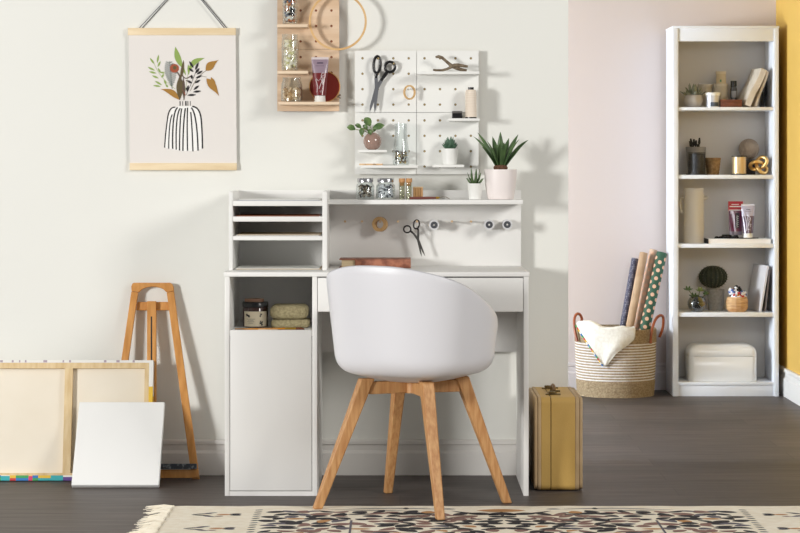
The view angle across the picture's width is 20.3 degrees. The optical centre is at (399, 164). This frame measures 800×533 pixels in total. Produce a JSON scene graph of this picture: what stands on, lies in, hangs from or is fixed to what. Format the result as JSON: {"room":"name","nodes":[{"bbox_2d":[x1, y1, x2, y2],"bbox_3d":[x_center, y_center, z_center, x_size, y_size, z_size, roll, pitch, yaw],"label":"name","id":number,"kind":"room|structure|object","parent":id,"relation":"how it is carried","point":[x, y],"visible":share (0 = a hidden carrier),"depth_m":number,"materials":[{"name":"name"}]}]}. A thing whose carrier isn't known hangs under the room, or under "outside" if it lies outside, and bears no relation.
{"room":"home craft room","nodes":[
{"label":"home craft room","id":0,"kind":"room"},
{"bbox_2d":[0,0,567,438],"bbox_3d":[-1.796,-0.257,8.270,4.808,2.750,0.420,0,0,0],"label":"wall","id":1,"kind":"structure","parent":0,"point":[79,227],"depth_m":8.06,"materials":[{"name":"white paint"}]},
{"bbox_2d":[128,0,236,169],"bbox_3d":[-0.785,-0.326,8.050,0.392,0.689,0.016,0,0,0],"label":"poster","id":2,"kind":"object","parent":1,"relation":"attached to","point":[182,81],"visible":1,"depth_m":8.05,"materials":[{"name":"beige paper"}]},
{"bbox_2d":[277,0,338,48],"bbox_3d":[-0.330,-0.528,8.002,0.223,0.222,0.115,0,0,0],"label":"pegboard","id":3,"kind":"object","parent":1,"relation":"attached to","point":[325,16],"visible":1,"depth_m":8.03,"materials":[{"name":"brown wood"}]},
{"bbox_2d":[277,24,308,28],"bbox_3d":[-0.383,-0.496,7.986,0.109,0.011,0.082,0,0,0],"label":"shelf","id":4,"kind":"object","parent":3,"relation":"attached to","point":[279,26],"depth_m":7.94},
{"bbox_2d":[309,0,366,49],"bbox_3d":[-0.223,-0.514,7.992,0.208,0.208,0.010,0,0,0],"label":"hoop","id":5,"kind":"object","parent":3,"relation":"hanging from","point":[318,1],"visible":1,"depth_m":7.99,"materials":[{"name":"brown wood"}]},
{"bbox_3d":[-0.393,-0.564,7.983,0.054,0.125,0.054,0,0,0],"label":"glass jar","id":6,"kind":"object","parent":3,"relation":"on","visible":0},
{"bbox_2d":[284,0,295,22],"bbox_3d":[-0.394,-0.561,7.982,0.043,0.103,0.044,0,0,-24],"label":"button","id":7,"kind":"object","parent":6,"relation":"in","point":[292,8],"visible":1,"depth_m":7.97,"materials":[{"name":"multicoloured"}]},
{"bbox_2d":[277,49,339,110],"bbox_3d":[-0.329,-0.305,8.002,0.225,0.222,0.115,0,0,0],"label":"pegboard","id":8,"kind":"object","parent":1,"relation":"attached to","point":[300,76],"visible":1,"depth_m":8.03,"materials":[{"name":"brown wood"}]},
{"bbox_2d":[277,71,308,74],"bbox_3d":[-0.382,-0.330,7.986,0.109,0.011,0.082,0,0,0],"label":"shelf","id":9,"kind":"object","parent":8,"relation":"attached to","point":[278,72],"depth_m":7.94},
{"bbox_2d":[278,102,339,104],"bbox_3d":[-0.325,-0.220,7.986,0.217,0.010,0.082,0,0,0],"label":"shelf","id":10,"kind":"object","parent":8,"relation":"attached to","point":[279,103],"depth_m":7.94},
{"bbox_2d":[311,57,328,101],"bbox_3d":[-0.286,-0.305,7.972,0.046,0.160,0.044,0,0,43],"label":"paint tube","id":11,"kind":"object","parent":8,"relation":"on","point":[319,64],"visible":1,"depth_m":7.96,"materials":[{"name":"purple"}]},
{"bbox_2d":[309,72,340,101],"bbox_3d":[-0.269,-0.281,8.014,0.115,0.112,0.009,0,0,0],"label":"hoop","id":12,"kind":"object","parent":8,"relation":"on","point":[333,84],"visible":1,"depth_m":8.01,"materials":[{"name":"red fabric"}]},
{"bbox_3d":[-0.393,-0.402,7.983,0.061,0.132,0.061,0,0,0],"label":"glass jar","id":13,"kind":"object","parent":8,"relation":"on","visible":0},
{"bbox_2d":[283,39,296,68],"bbox_3d":[-0.392,-0.395,7.983,0.050,0.108,0.053,0,0,0],"label":"shells","id":14,"kind":"object","parent":13,"relation":"in","point":[290,60],"visible":1,"depth_m":7.97,"materials":[{"name":"beige"}]},
{"bbox_3d":[-0.387,-0.269,7.983,0.077,0.088,0.077,0,0,0],"label":"glass jar","id":15,"kind":"object","parent":8,"relation":"on","visible":0},
{"bbox_2d":[283,87,300,100],"bbox_3d":[-0.387,-0.255,7.983,0.067,0.048,0.065,0,0,0],"label":"wooden beads","id":16,"kind":"object","parent":15,"relation":"in","point":[294,93],"visible":1,"depth_m":7.96,"materials":[{"name":"brown wood"}]},
{"bbox_2d":[161,439,515,474],"bbox_3d":[-1.796,1.054,8.051,4.808,0.127,0.018,0,0,0],"label":"baseboard","id":17,"kind":"structure","parent":1,"relation":"attached to","point":[361,456],"depth_m":8.04,"materials":[{"name":"white"}]},
{"bbox_2d":[355,51,415,111],"bbox_3d":[-0.052,-0.300,8.015,0.222,0.222,0.090,0,0,0],"label":"pegboard","id":18,"kind":"object","parent":1,"relation":"attached to","point":[391,98],"visible":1,"depth_m":8.03,"materials":[{"name":"white"}]},
{"bbox_2d":[370,55,395,110],"bbox_3d":[-0.061,-0.292,8.007,0.096,0.206,0.015,0,0,-4],"label":"scissors","id":19,"kind":"object","parent":18,"relation":"hanging from","point":[377,84],"visible":1,"depth_m":8.00,"materials":[{"name":"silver metal"}]},
{"bbox_2d":[403,85,415,99],"bbox_3d":[0.034,-0.260,7.985,0.053,0.053,0.006,0,0,-38],"label":"ring","id":20,"kind":"object","parent":18,"relation":"hanging from","point":[411,86],"visible":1,"depth_m":7.98,"materials":[{"name":"brown wood"}]},
{"bbox_2d":[355,113,417,173],"bbox_3d":[-0.050,-0.077,8.002,0.225,0.222,0.115,0,0,0],"label":"pegboard","id":21,"kind":"object","parent":1,"relation":"attached to","point":[398,133],"visible":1,"depth_m":8.03,"materials":[{"name":"white"}]},
{"bbox_2d":[347,117,383,149],"bbox_3d":[-0.121,-0.113,7.973,0.122,0.117,0.066,0,0,-27],"label":"potted plant","id":22,"kind":"object","parent":21,"relation":"on","point":[371,141],"visible":1,"depth_m":7.97,"materials":[{"name":"green plant"}]},
{"bbox_2d":[359,150,386,152],"bbox_3d":[-0.097,-0.050,7.986,0.100,0.009,0.082,0,0,0],"label":"shelf","id":23,"kind":"object","parent":21,"relation":"attached to","point":[360,151],"depth_m":7.94,"materials":[{"name":"white"}]},
{"bbox_2d":[361,165,417,167],"bbox_3d":[-0.038,0.006,7.986,0.202,0.009,0.082,0,0,0],"label":"shelf","id":24,"kind":"object","parent":21,"relation":"attached to","point":[362,166],"depth_m":7.94,"materials":[{"name":"white"}]},
{"bbox_3d":[0.003,-0.074,7.985,0.058,0.150,0.058,0,0,0],"label":"glass carafe","id":25,"kind":"object","parent":21,"relation":"on","visible":0},
{"bbox_2d":[394,150,407,163],"bbox_3d":[0.003,-0.029,7.985,0.046,0.049,0.045,0,0,-34],"label":"beads","id":26,"kind":"object","parent":25,"relation":"in","point":[396,151],"visible":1,"depth_m":7.98,"materials":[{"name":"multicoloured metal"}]},
{"bbox_2d":[417,51,478,111],"bbox_3d":[0.172,-0.300,8.002,0.222,0.222,0.115,0,0,0],"label":"pegboard","id":27,"kind":"object","parent":1,"relation":"attached to","point":[437,91],"visible":1,"depth_m":8.03,"materials":[{"name":"white"}]},
{"bbox_2d":[417,71,478,74],"bbox_3d":[0.172,-0.328,7.986,0.221,0.010,0.082,0,0,0],"label":"shelf","id":28,"kind":"object","parent":27,"relation":"attached to","point":[418,72],"depth_m":7.94,"materials":[{"name":"white"}]},
{"bbox_2d":[433,55,467,70],"bbox_3d":[0.180,-0.363,7.974,0.126,0.060,0.021,0,0,0],"label":"pliers","id":29,"kind":"object","parent":27,"relation":"on","point":[456,66],"visible":1,"depth_m":7.97,"materials":[{"name":"metal"}]},
{"bbox_2d":[417,113,479,173],"bbox_3d":[0.172,-0.077,8.002,0.224,0.222,0.115,0,0,0],"label":"pegboard","id":30,"kind":"object","parent":1,"relation":"attached to","point":[433,129],"visible":0.99,"depth_m":8.03,"materials":[{"name":"white"}]},
{"bbox_2d":[442,137,457,164],"bbox_3d":[0.179,-0.052,7.985,0.060,0.101,0.060,0,0,0],"label":"potted succulent","id":31,"kind":"object","parent":30,"relation":"on","point":[449,154],"visible":1,"depth_m":7.97,"materials":[{"name":"white ceramic"}]},
{"bbox_2d":[442,149,457,164],"bbox_3d":[0.179,-0.030,7.985,0.060,0.057,0.060,0,0,0],"label":"pot","id":32,"kind":"object","parent":31,"relation":"on","point":[449,156],"depth_m":7.96,"materials":[{"name":"ceramic"}]},
{"bbox_2d":[452,111,462,117],"bbox_3d":[0.205,-0.180,7.984,0.038,0.026,0.029,0,0,0],"label":"case","id":33,"kind":"object","parent":30,"relation":"on","point":[455,114],"visible":1,"depth_m":7.97,"materials":[{"name":"black plastic"}]},
{"bbox_2d":[448,118,479,120],"bbox_3d":[0.228,-0.161,7.986,0.111,0.010,0.082,0,0,0],"label":"shelf","id":34,"kind":"object","parent":30,"relation":"attached to","point":[449,119],"depth_m":7.94,"materials":[{"name":"white"}]},
{"bbox_2d":[465,87,476,117],"bbox_3d":[0.254,-0.222,7.985,0.041,0.112,0.041,0,0,0],"label":"thread cone","id":35,"kind":"object","parent":30,"relation":"on","point":[470,94],"visible":1,"depth_m":7.97,"materials":[{"name":"beige fabric"}]},
{"bbox_2d":[0,390,799,532],"bbox_3d":[-1.050,1.143,7.875,6.300,0.050,6.670,0,0,0],"label":"floor","id":36,"kind":"structure","parent":0,"point":[662,448],"depth_m":7.86,"materials":[{"name":"wood"}]},
{"bbox_2d":[0,360,153,480],"bbox_3d":[-1.414,0.907,7.934,1.071,0.423,0.092,0,0,0],"label":"canvas","id":37,"kind":"object","parent":36,"relation":"on","point":[40,399],"visible":0.6,"depth_m":7.95,"materials":[{"name":"fabric"}]},
{"bbox_2d":[71,402,164,486],"bbox_3d":[-0.985,0.978,7.817,0.303,0.276,0.208,0,0,0],"label":"canvas","id":38,"kind":"object","parent":36,"relation":"on","point":[118,444],"visible":1,"depth_m":7.81,"materials":[{"name":"white"}]},
{"bbox_2d":[121,283,199,478],"bbox_3d":[-0.886,0.775,7.987,0.347,0.702,0.127,0,0,0],"label":"easel","id":39,"kind":"object","parent":36,"relation":"on","point":[151,307],"visible":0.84,"depth_m":8.00,"materials":[{"name":"brown wood"}]},
{"bbox_2d":[224,266,528,495],"bbox_3d":[-0.079,0.740,7.784,1.032,0.756,0.492,0,0,0],"label":"desk","id":40,"kind":"object","parent":36,"relation":"on","point":[273,378],"visible":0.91,"depth_m":7.54,"materials":[{"name":"white laminate"}]},
{"bbox_2d":[243,298,267,327],"bbox_3d":[-0.501,0.512,7.740,0.089,0.098,0.089,0,0,0],"label":"candle jar","id":41,"kind":"object","parent":40,"relation":"on","point":[255,310],"visible":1,"depth_m":7.70,"materials":[{"name":"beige glass"}]},
{"bbox_2d":[235,327,303,329],"bbox_3d":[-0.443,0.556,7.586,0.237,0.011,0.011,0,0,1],"label":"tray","id":42,"kind":"object","parent":40,"relation":"on","point":[285,328],"visible":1,"depth_m":7.58,"materials":[{"name":"orange paint"}]},
{"bbox_2d":[235,265,321,269],"bbox_3d":[-0.422,0.359,7.820,0.294,0.004,0.238,0,0,0],"label":"paper stack","id":43,"kind":"object","parent":40,"relation":"on","point":[241,267],"visible":0.89,"depth_m":7.77,"materials":[{"name":"white"}]},
{"bbox_2d":[271,318,310,327],"bbox_3d":[-0.379,0.547,7.750,0.134,0.028,0.120,0,0,0],"label":"cloth","id":44,"kind":"object","parent":40,"relation":"on","point":[275,323],"visible":0.91,"depth_m":7.69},
{"bbox_2d":[270,304,308,318],"bbox_3d":[-0.383,0.508,7.750,0.132,0.049,0.120,0,0,0],"label":"cloth","id":45,"kind":"object","parent":44,"relation":"on","point":[277,311],"visible":1,"depth_m":7.69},
{"bbox_2d":[339,257,410,267],"bbox_3d":[-0.087,0.346,7.898,0.251,0.032,0.144,0,0,0],"label":"book","id":46,"kind":"object","parent":40,"relation":"on","point":[402,262],"visible":0.88,"depth_m":7.83,"materials":[{"name":"paper"}]},
{"bbox_2d":[229,190,522,269],"bbox_3d":[-0.077,0.226,7.857,1.024,0.272,0.335,0,0,0],"label":"hutch","id":47,"kind":"object","parent":40,"relation":"on","point":[461,238],"visible":0.95,"depth_m":8.01,"materials":[{"name":"white laminate"}]},
{"bbox_2d":[233,234,321,239],"bbox_3d":[-0.422,0.252,7.851,0.309,0.014,0.318,0,0,0],"label":"shelf","id":48,"kind":"object","parent":47,"relation":"attached to","point":[235,237],"depth_m":7.69,"materials":[{"name":"white laminate"}]},
{"bbox_2d":[233,215,321,221],"bbox_3d":[-0.422,0.186,7.851,0.309,0.018,0.318,0,0,0],"label":"shelf","id":49,"kind":"object","parent":47,"relation":"attached to","point":[235,218],"depth_m":7.69,"materials":[{"name":"white laminate"}]},
{"bbox_2d":[233,200,321,205],"bbox_3d":[-0.422,0.132,7.851,0.309,0.018,0.318,0,0,0],"label":"shelf","id":50,"kind":"object","parent":47,"relation":"attached to","point":[235,202],"depth_m":7.69,"materials":[{"name":"white laminate"}]},
{"bbox_2d":[236,232,321,235],"bbox_3d":[-0.422,0.243,7.843,0.290,0.004,0.282,0,0,0],"label":"paper stack","id":51,"kind":"object","parent":47,"relation":"on","point":[242,233],"visible":0.93,"depth_m":7.72,"materials":[{"name":"white"}]},
{"bbox_2d":[236,214,321,215],"bbox_3d":[-0.424,0.176,7.842,0.287,0.002,0.276,0,0,0],"label":"paper stack","id":52,"kind":"object","parent":47,"relation":"on","point":[239,214],"visible":1,"depth_m":7.78,"materials":[{"name":"brown"}]},
{"bbox_2d":[237,198,321,199],"bbox_3d":[-0.421,0.121,7.845,0.289,0.003,0.267,0,0,0],"label":"paper stack","id":53,"kind":"object","parent":47,"relation":"on","point":[241,198],"visible":0.86,"depth_m":7.75,"materials":[{"name":"white"}]},
{"bbox_2d":[357,178,372,181],"bbox_3d":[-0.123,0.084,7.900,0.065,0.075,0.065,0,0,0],"label":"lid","id":54,"kind":"object","parent":47,"relation":"on","point":[358,179],"visible":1,"depth_m":7.88,"materials":[{"name":"silver metal"}]},
{"bbox_2d":[358,184,372,196],"bbox_3d":[-0.123,0.091,7.900,0.051,0.048,0.052,0,0,30],"label":"clips","id":55,"kind":"object","parent":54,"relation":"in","point":[364,188],"visible":1,"depth_m":7.89,"materials":[{"name":"silver"}]},
{"bbox_2d":[372,217,387,231],"bbox_3d":[-0.071,0.211,7.968,0.052,0.053,0.026,0,0,14],"label":"tape roll","id":56,"kind":"object","parent":47,"relation":"hanging from","point":[374,223],"visible":1,"depth_m":7.96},
{"bbox_2d":[377,178,393,181],"bbox_3d":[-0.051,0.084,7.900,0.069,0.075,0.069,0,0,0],"label":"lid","id":57,"kind":"object","parent":47,"relation":"on","point":[378,179],"visible":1,"depth_m":7.88,"materials":[{"name":"silver metal"}]},
{"bbox_2d":[377,184,393,197],"bbox_3d":[-0.051,0.092,7.900,0.057,0.051,0.057,0,0,-18],"label":"beads","id":58,"kind":"object","parent":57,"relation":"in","point":[383,191],"visible":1,"depth_m":7.88,"materials":[{"name":"white"}]},
{"bbox_2d":[403,219,424,255],"bbox_3d":[0.050,0.261,7.960,0.080,0.134,0.010,0,0,0],"label":"scissors","id":59,"kind":"object","parent":47,"relation":"hanging from","point":[417,228],"visible":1,"depth_m":7.96,"materials":[{"name":"grey metal"}]},
{"bbox_2d":[413,187,422,196],"bbox_3d":[0.064,0.100,7.941,0.036,0.044,0.028,0,0,0],"label":"wooden block","id":60,"kind":"object","parent":47,"relation":"on","point":[417,191],"visible":0.91,"depth_m":7.93,"materials":[{"name":"brown wood"}]},
{"bbox_2d":[328,199,522,203],"bbox_3d":[0.090,0.130,7.920,0.683,0.016,0.180,0,0,0],"label":"shelf","id":61,"kind":"object","parent":47,"relation":"attached to","point":[330,201],"depth_m":7.83,"materials":[{"name":"white laminate"}]},
{"bbox_2d":[429,220,438,229],"bbox_3d":[0.121,0.213,7.964,0.036,0.036,0.051,0,0,0],"label":"thread spool","id":62,"kind":"object","parent":47,"relation":"hanging from","point":[431,222],"visible":1,"depth_m":7.94,"materials":[{"name":"white plastic"}]},
{"bbox_2d":[466,168,483,198],"bbox_3d":[0.266,0.065,7.891,0.063,0.112,0.068,0,0,0],"label":"aloe","id":63,"kind":"object","parent":47,"relation":"on","point":[474,186],"visible":1,"depth_m":7.87,"materials":[{"name":"white ceramic"}]},
{"bbox_2d":[467,183,481,198],"bbox_3d":[0.265,0.093,7.890,0.053,0.057,0.053,0,0,0],"label":"pot","id":64,"kind":"object","parent":63,"relation":"on","point":[474,189],"depth_m":7.87,"materials":[{"name":"ceramic"}]},
{"bbox_2d":[484,219,493,229],"bbox_3d":[0.317,0.212,7.964,0.036,0.036,0.051,0,0,0],"label":"thread spool","id":65,"kind":"object","parent":47,"relation":"hanging from","point":[488,221],"visible":1,"depth_m":7.94,"materials":[{"name":"white plastic"}]},
{"bbox_2d":[473,132,527,198],"bbox_3d":[0.357,0.002,7.912,0.196,0.240,0.120,0,0,0],"label":"agave","id":66,"kind":"object","parent":47,"relation":"on","point":[500,181],"visible":1,"depth_m":7.88,"materials":[{"name":"white ceramic"}]},
{"bbox_2d":[502,219,511,229],"bbox_3d":[0.382,0.212,7.964,0.036,0.036,0.051,0,0,0],"label":"thread spool","id":67,"kind":"object","parent":47,"relation":"hanging from","point":[506,221],"visible":1,"depth_m":7.94,"materials":[{"name":"white plastic"}]},
{"bbox_2d":[224,266,528,276],"bbox_3d":[-0.079,0.369,7.784,1.032,0.015,0.492,0,0,0],"label":"countertop","id":68,"kind":"structure","parent":40,"relation":"on","point":[444,271],"depth_m":7.54,"materials":[{"name":"white laminate"}]},
{"bbox_2d":[313,265,511,519],"bbox_3d":[0.040,0.718,7.295,0.539,0.799,0.513,0,0,30],"label":"tub chair","id":69,"kind":"object","parent":36,"relation":"on","point":[420,333],"visible":1,"depth_m":7.11,"materials":[{"name":"white plastic"}]},
{"bbox_2d":[129,504,799,532],"bbox_3d":[0.327,1.112,6.601,2.317,0.011,1.386,0,0,0],"label":"area rug","id":70,"kind":"object","parent":36,"relation":"on","point":[169,518],"visible":0.98,"depth_m":7.00,"materials":[{"name":"beige fabric"}]},
{"bbox_2d":[529,384,582,489],"bbox_3d":[0.544,0.942,7.837,0.164,0.347,0.384,0,0,0],"label":"suitcase","id":71,"kind":"object","parent":36,"relation":"on","point":[555,413],"visible":0.98,"depth_m":7.65,"materials":[{"name":"leather"}]},
{"bbox_2d":[573,312,664,397],"bbox_3d":[1.059,0.918,10.875,0.442,0.400,0.399,0,0,0],"label":"storage basket","id":72,"kind":"object","parent":36,"relation":"on","point":[630,373],"visible":0.87,"depth_m":10.72,"materials":[{"name":"beige wicker"}]},
{"bbox_2d":[575,320,634,365],"bbox_3d":[0.980,0.856,10.720,0.306,0.216,0.099,0,0,25],"label":"cloth","id":73,"kind":"object","parent":72,"relation":"hanging from","point":[606,342],"visible":1,"depth_m":10.68,"materials":[{"name":"white fabric"}]},
{"bbox_2d":[620,258,637,325],"bbox_3d":[1.099,0.775,10.960,0.198,0.635,0.034,0,0,-42],"label":"paper roll","id":74,"kind":"object","parent":72,"relation":"in","point":[634,261],"visible":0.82,"depth_m":10.97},
{"bbox_2d":[626,252,647,326],"bbox_3d":[1.130,0.760,10.916,0.219,0.667,0.040,0,0,-40],"label":"paper roll","id":75,"kind":"object","parent":72,"relation":"in","point":[642,259],"visible":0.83,"depth_m":10.93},
{"bbox_2d":[634,249,656,329],"bbox_3d":[1.174,0.753,10.970,0.233,0.680,0.040,0,0,-36],"label":"paper roll","id":76,"kind":"object","parent":72,"relation":"in","point":[652,252],"visible":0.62,"depth_m":10.98,"materials":[{"name":"beige"}]},
{"bbox_2d":[639,251,666,329],"bbox_3d":[1.206,0.760,10.919,0.255,0.672,0.054,0,0,-36],"label":"paper roll","id":77,"kind":"object","parent":72,"relation":"in","point":[659,263],"visible":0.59,"depth_m":10.93,"materials":[{"name":"green"}]},
{"bbox_2d":[666,26,778,395],"bbox_3d":[1.574,0.223,10.916,0.515,1.790,0.281,0,0,0],"label":"bookcase","id":78,"kind":"object","parent":36,"relation":"on","point":[694,54],"visible":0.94,"depth_m":11.05,"materials":[{"name":"white"}]},
{"bbox_2d":[680,83,705,106],"bbox_3d":[1.424,-0.339,10.848,0.112,0.117,0.117,0,0,30],"label":"potted succulent","id":79,"kind":"object","parent":78,"relation":"on","point":[693,97],"visible":1,"depth_m":10.82,"materials":[{"name":"grey plant"}]},
{"bbox_2d":[684,95,702,106],"bbox_3d":[1.426,-0.310,10.850,0.092,0.060,0.092,0,0,0],"label":"pot","id":80,"kind":"object","parent":78,"relation":"on","point":[689,100],"depth_m":10.81,"materials":[{"name":"ceramic"}]},
{"bbox_2d":[679,188,708,243],"bbox_3d":[1.432,0.247,10.863,0.111,0.268,0.108,0,0,42],"label":"water jug","id":81,"kind":"object","parent":78,"relation":"on","point":[694,198],"visible":1,"depth_m":10.83,"materials":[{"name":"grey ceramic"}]},
{"bbox_2d":[683,286,708,311],"bbox_3d":[1.437,0.649,10.840,0.105,0.126,0.098,0,0,-43],"label":"plant","id":82,"kind":"object","parent":78,"relation":"on","point":[695,306],"visible":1,"depth_m":10.82,"materials":[{"name":"green plant"}]},
{"bbox_2d":[686,138,705,168],"bbox_3d":[1.452,-0.043,10.960,0.100,0.181,0.100,0,0,0],"label":"pot","id":83,"kind":"object","parent":78,"relation":"on","point":[691,148],"visible":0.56,"depth_m":10.93,"materials":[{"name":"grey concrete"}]},
{"bbox_2d":[686,152,707,174],"bbox_3d":[1.441,-0.007,10.840,0.105,0.108,0.105,0,0,0],"label":"spool","id":84,"kind":"object","parent":78,"relation":"on","point":[696,161],"visible":1,"depth_m":10.80,"materials":[{"name":"black"}]},
{"bbox_2d":[699,84,712,106],"bbox_3d":[1.504,-0.339,10.975,0.068,0.116,0.068,0,0,0],"label":"canister","id":85,"kind":"object","parent":78,"relation":"on","point":[705,87],"visible":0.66,"depth_m":10.95,"materials":[{"name":"beige"}]},
{"bbox_2d":[705,92,719,106],"bbox_3d":[1.519,-0.317,10.840,0.073,0.072,0.073,0,0,0],"label":"candle tin","id":86,"kind":"object","parent":78,"relation":"on","point":[712,98],"visible":1,"depth_m":10.81,"materials":[{"name":"white"}]},
{"bbox_2d":[698,265,727,310],"bbox_3d":[1.536,0.603,10.950,0.154,0.220,0.152,0,0,0],"label":"potted cactus","id":87,"kind":"object","parent":78,"relation":"on","point":[710,276],"visible":0.99,"depth_m":10.91,"materials":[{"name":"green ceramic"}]},
{"bbox_2d":[707,289,724,310],"bbox_3d":[1.549,0.660,10.950,0.088,0.104,0.088,0,0,0],"label":"pot","id":88,"kind":"object","parent":87,"relation":"on","point":[715,298],"depth_m":10.92,"materials":[{"name":"grey ceramic"}]},
{"bbox_2d":[705,158,720,174],"bbox_3d":[1.526,0.006,10.885,0.078,0.083,0.078,0,0,0],"label":"cup","id":89,"kind":"object","parent":78,"relation":"on","point":[712,164],"visible":1,"depth_m":10.86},
{"bbox_2d":[713,84,727,99],"bbox_3d":[1.574,-0.340,10.960,0.074,0.118,0.074,0,0,0],"label":"canister","id":90,"kind":"object","parent":78,"relation":"on","point":[722,88],"visible":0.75,"depth_m":10.93,"materials":[{"name":"beige"}]},
{"bbox_2d":[716,71,725,83],"bbox_3d":[1.576,-0.429,10.960,0.052,0.060,0.052,0,0,0],"label":"jar","id":91,"kind":"object","parent":90,"relation":"on","point":[720,75],"visible":1,"depth_m":10.94,"materials":[{"name":"beige"}]},
{"bbox_2d":[685,342,756,381],"bbox_3d":[1.567,0.960,10.908,0.330,0.180,0.185,0,0,0],"label":"bread box","id":92,"kind":"object","parent":78,"relation":"on","point":[704,361],"visible":1,"depth_m":10.81,"materials":[{"name":"metal"}]},
{"bbox_2d":[720,99,741,106],"bbox_3d":[1.605,-0.299,10.848,0.105,0.037,0.079,0,0,0],"label":"wooden box","id":93,"kind":"object","parent":78,"relation":"on","point":[723,102],"visible":1,"depth_m":10.81,"materials":[{"name":"brown wood"}]},
{"bbox_2d":[730,81,736,98],"bbox_3d":[1.635,-0.346,10.940,0.034,0.132,0.034,0,0,0],"label":"bottle","id":94,"kind":"object","parent":78,"relation":"on","point":[733,84],"visible":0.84,"depth_m":10.93,"materials":[{"name":"grey"}]},
{"bbox_2d":[726,296,747,311],"bbox_3d":[1.638,0.676,10.850,0.108,0.072,0.105,0,0,0],"label":"wooden bowl","id":95,"kind":"object","parent":78,"relation":"on","point":[733,304],"visible":1,"depth_m":10.81,"materials":[{"name":"brown wood"}]},
{"bbox_2d":[728,285,746,296],"bbox_3d":[1.640,0.625,10.847,0.092,0.082,0.081,0,0,0],"label":"thread skeins","id":96,"kind":"object","parent":95,"relation":"on","point":[736,291],"visible":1,"depth_m":10.83,"materials":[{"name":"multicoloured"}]},
{"bbox_2d":[704,238,770,243],"bbox_3d":[1.643,0.369,10.883,0.311,0.023,0.157,0,0,0],"label":"book","id":97,"kind":"object","parent":78,"relation":"on","point":[706,240],"visible":0.88,"depth_m":10.81,"materials":[{"name":"white paper"}]},
{"bbox_2d":[715,234,757,238],"bbox_3d":[1.637,0.347,10.880,0.220,0.020,0.110,0,0,0],"label":"palette","id":98,"kind":"object","parent":97,"relation":"on","point":[724,236],"visible":1,"depth_m":10.86,"materials":[{"name":"black"}]},
{"bbox_2d":[728,201,742,235],"bbox_3d":[1.638,0.265,10.886,0.072,0.176,0.033,0,0,0],"label":"paint tube","id":99,"kind":"object","parent":98,"relation":"on","point":[734,207],"visible":1,"depth_m":10.88,"materials":[{"name":"red"}]},
{"bbox_2d":[741,204,754,237],"bbox_3d":[1.690,0.271,10.840,0.050,0.163,0.050,0,0,-45],"label":"paint tube","id":100,"kind":"object","parent":98,"relation":"on","point":[747,210],"visible":1,"depth_m":10.83,"materials":[{"name":"white"}]},
{"bbox_2d":[732,156,746,174],"bbox_3d":[1.648,0.001,10.840,0.075,0.092,0.075,0,0,0],"label":"thread spool","id":101,"kind":"object","parent":78,"relation":"on","point":[739,162],"visible":1,"depth_m":10.81,"materials":[{"name":"gold"}]},
{"bbox_2d":[746,159,755,174],"bbox_3d":[1.715,0.010,10.970,0.056,0.075,0.060,0,0,0],"label":"box","id":102,"kind":"object","parent":78,"relation":"on","point":[748,171],"visible":0.53,"depth_m":10.94,"materials":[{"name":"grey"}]},
{"bbox_2d":[739,139,758,158],"bbox_3d":[1.715,-0.079,10.970,0.101,0.102,0.101,0,0,0],"label":"twine ball","id":103,"kind":"object","parent":102,"relation":"on","point":[749,148],"visible":0.94,"depth_m":10.94,"materials":[{"name":"beige fabric"}]},
{"bbox_2d":[738,68,766,106],"bbox_3d":[1.712,-0.376,10.887,0.103,0.188,0.165,0,0,-10],"label":"book","id":104,"kind":"object","parent":78,"relation":"on","point":[755,79],"visible":0.88,"depth_m":10.83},
{"bbox_2d":[748,264,768,311],"bbox_3d":[1.749,0.600,10.922,0.047,0.224,0.224,0,0,-8],"label":"book","id":105,"kind":"object","parent":78,"relation":"on","point":[759,272],"visible":0.92,"depth_m":10.90,"materials":[{"name":"grey paper"}]},
{"bbox_2d":[748,155,768,174],"bbox_3d":[1.744,0.000,10.850,0.101,0.095,0.043,0,0,0],"label":"ornament","id":106,"kind":"object","parent":78,"relation":"on","point":[757,161],"visible":1,"depth_m":10.84,"materials":[{"name":"gold metal"}]},
{"bbox_2d":[751,71,768,106],"bbox_3d":[1.742,-0.368,10.893,0.069,0.173,0.150,0,0,-11],"label":"book","id":107,"kind":"object","parent":78,"relation":"on","point":[758,94],"visible":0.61,"depth_m":10.82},
{"bbox_2d":[760,83,765,106],"bbox_3d":[1.790,-0.359,11.005,0.020,0.157,0.080,0,0,0],"label":"folder","id":108,"kind":"object","parent":78,"relation":"on","point":[762,97],"visible":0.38,"depth_m":10.96,"materials":[{"name":"black"}]},
{"bbox_2d":[762,270,769,311],"bbox_3d":[1.785,0.611,10.920,0.028,0.203,0.160,0,0,0],"label":"book","id":109,"kind":"object","parent":78,"relation":"on","point":[768,276],"visible":0.52,"depth_m":10.85,"materials":[{"name":"brown paper"}]},
{"bbox_2d":[484,169,516,198],"bbox_3d":[0.357,0.069,7.912,0.114,0.106,0.114,0,0,0],"label":"pot","id":110,"kind":"object","parent":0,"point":[499,183],"depth_m":7.87,"materials":[{"name":"ceramic"}]},
{"bbox_2d":[568,0,775,361],"bbox_3d":[-1.114,-0.257,11.160,6.172,2.750,0.100,0,0,0],"label":"wall","id":111,"kind":"structure","parent":0,"point":[617,48],"depth_m":11.11,"materials":[{"name":"beige paint"}]},
{"bbox_2d":[568,362,665,389],"bbox_3d":[-1.164,1.050,11.101,6.072,0.135,0.018,0,0,0],"label":"baseboard","id":112,"kind":"structure","parent":111,"relation":"attached to","point":[660,372],"depth_m":11.09,"materials":[{"name":"white"}]},
{"bbox_2d":[776,0,799,374],"bbox_3d":[1.932,-0.257,9.975,0.120,2.750,2.270,0,0,0],"label":"wall","id":113,"kind":"structure","parent":0,"point":[787,11],"depth_m":10.76,"materials":[{"name":"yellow paint"}]},
{"bbox_2d":[779,364,799,405],"bbox_3d":[1.863,1.050,9.966,0.018,0.135,2.252,0,0,0],"label":"baseboard","id":114,"kind":"structure","parent":113,"relation":"attached to","point":[789,381],"depth_m":10.63,"materials":[{"name":"white"}]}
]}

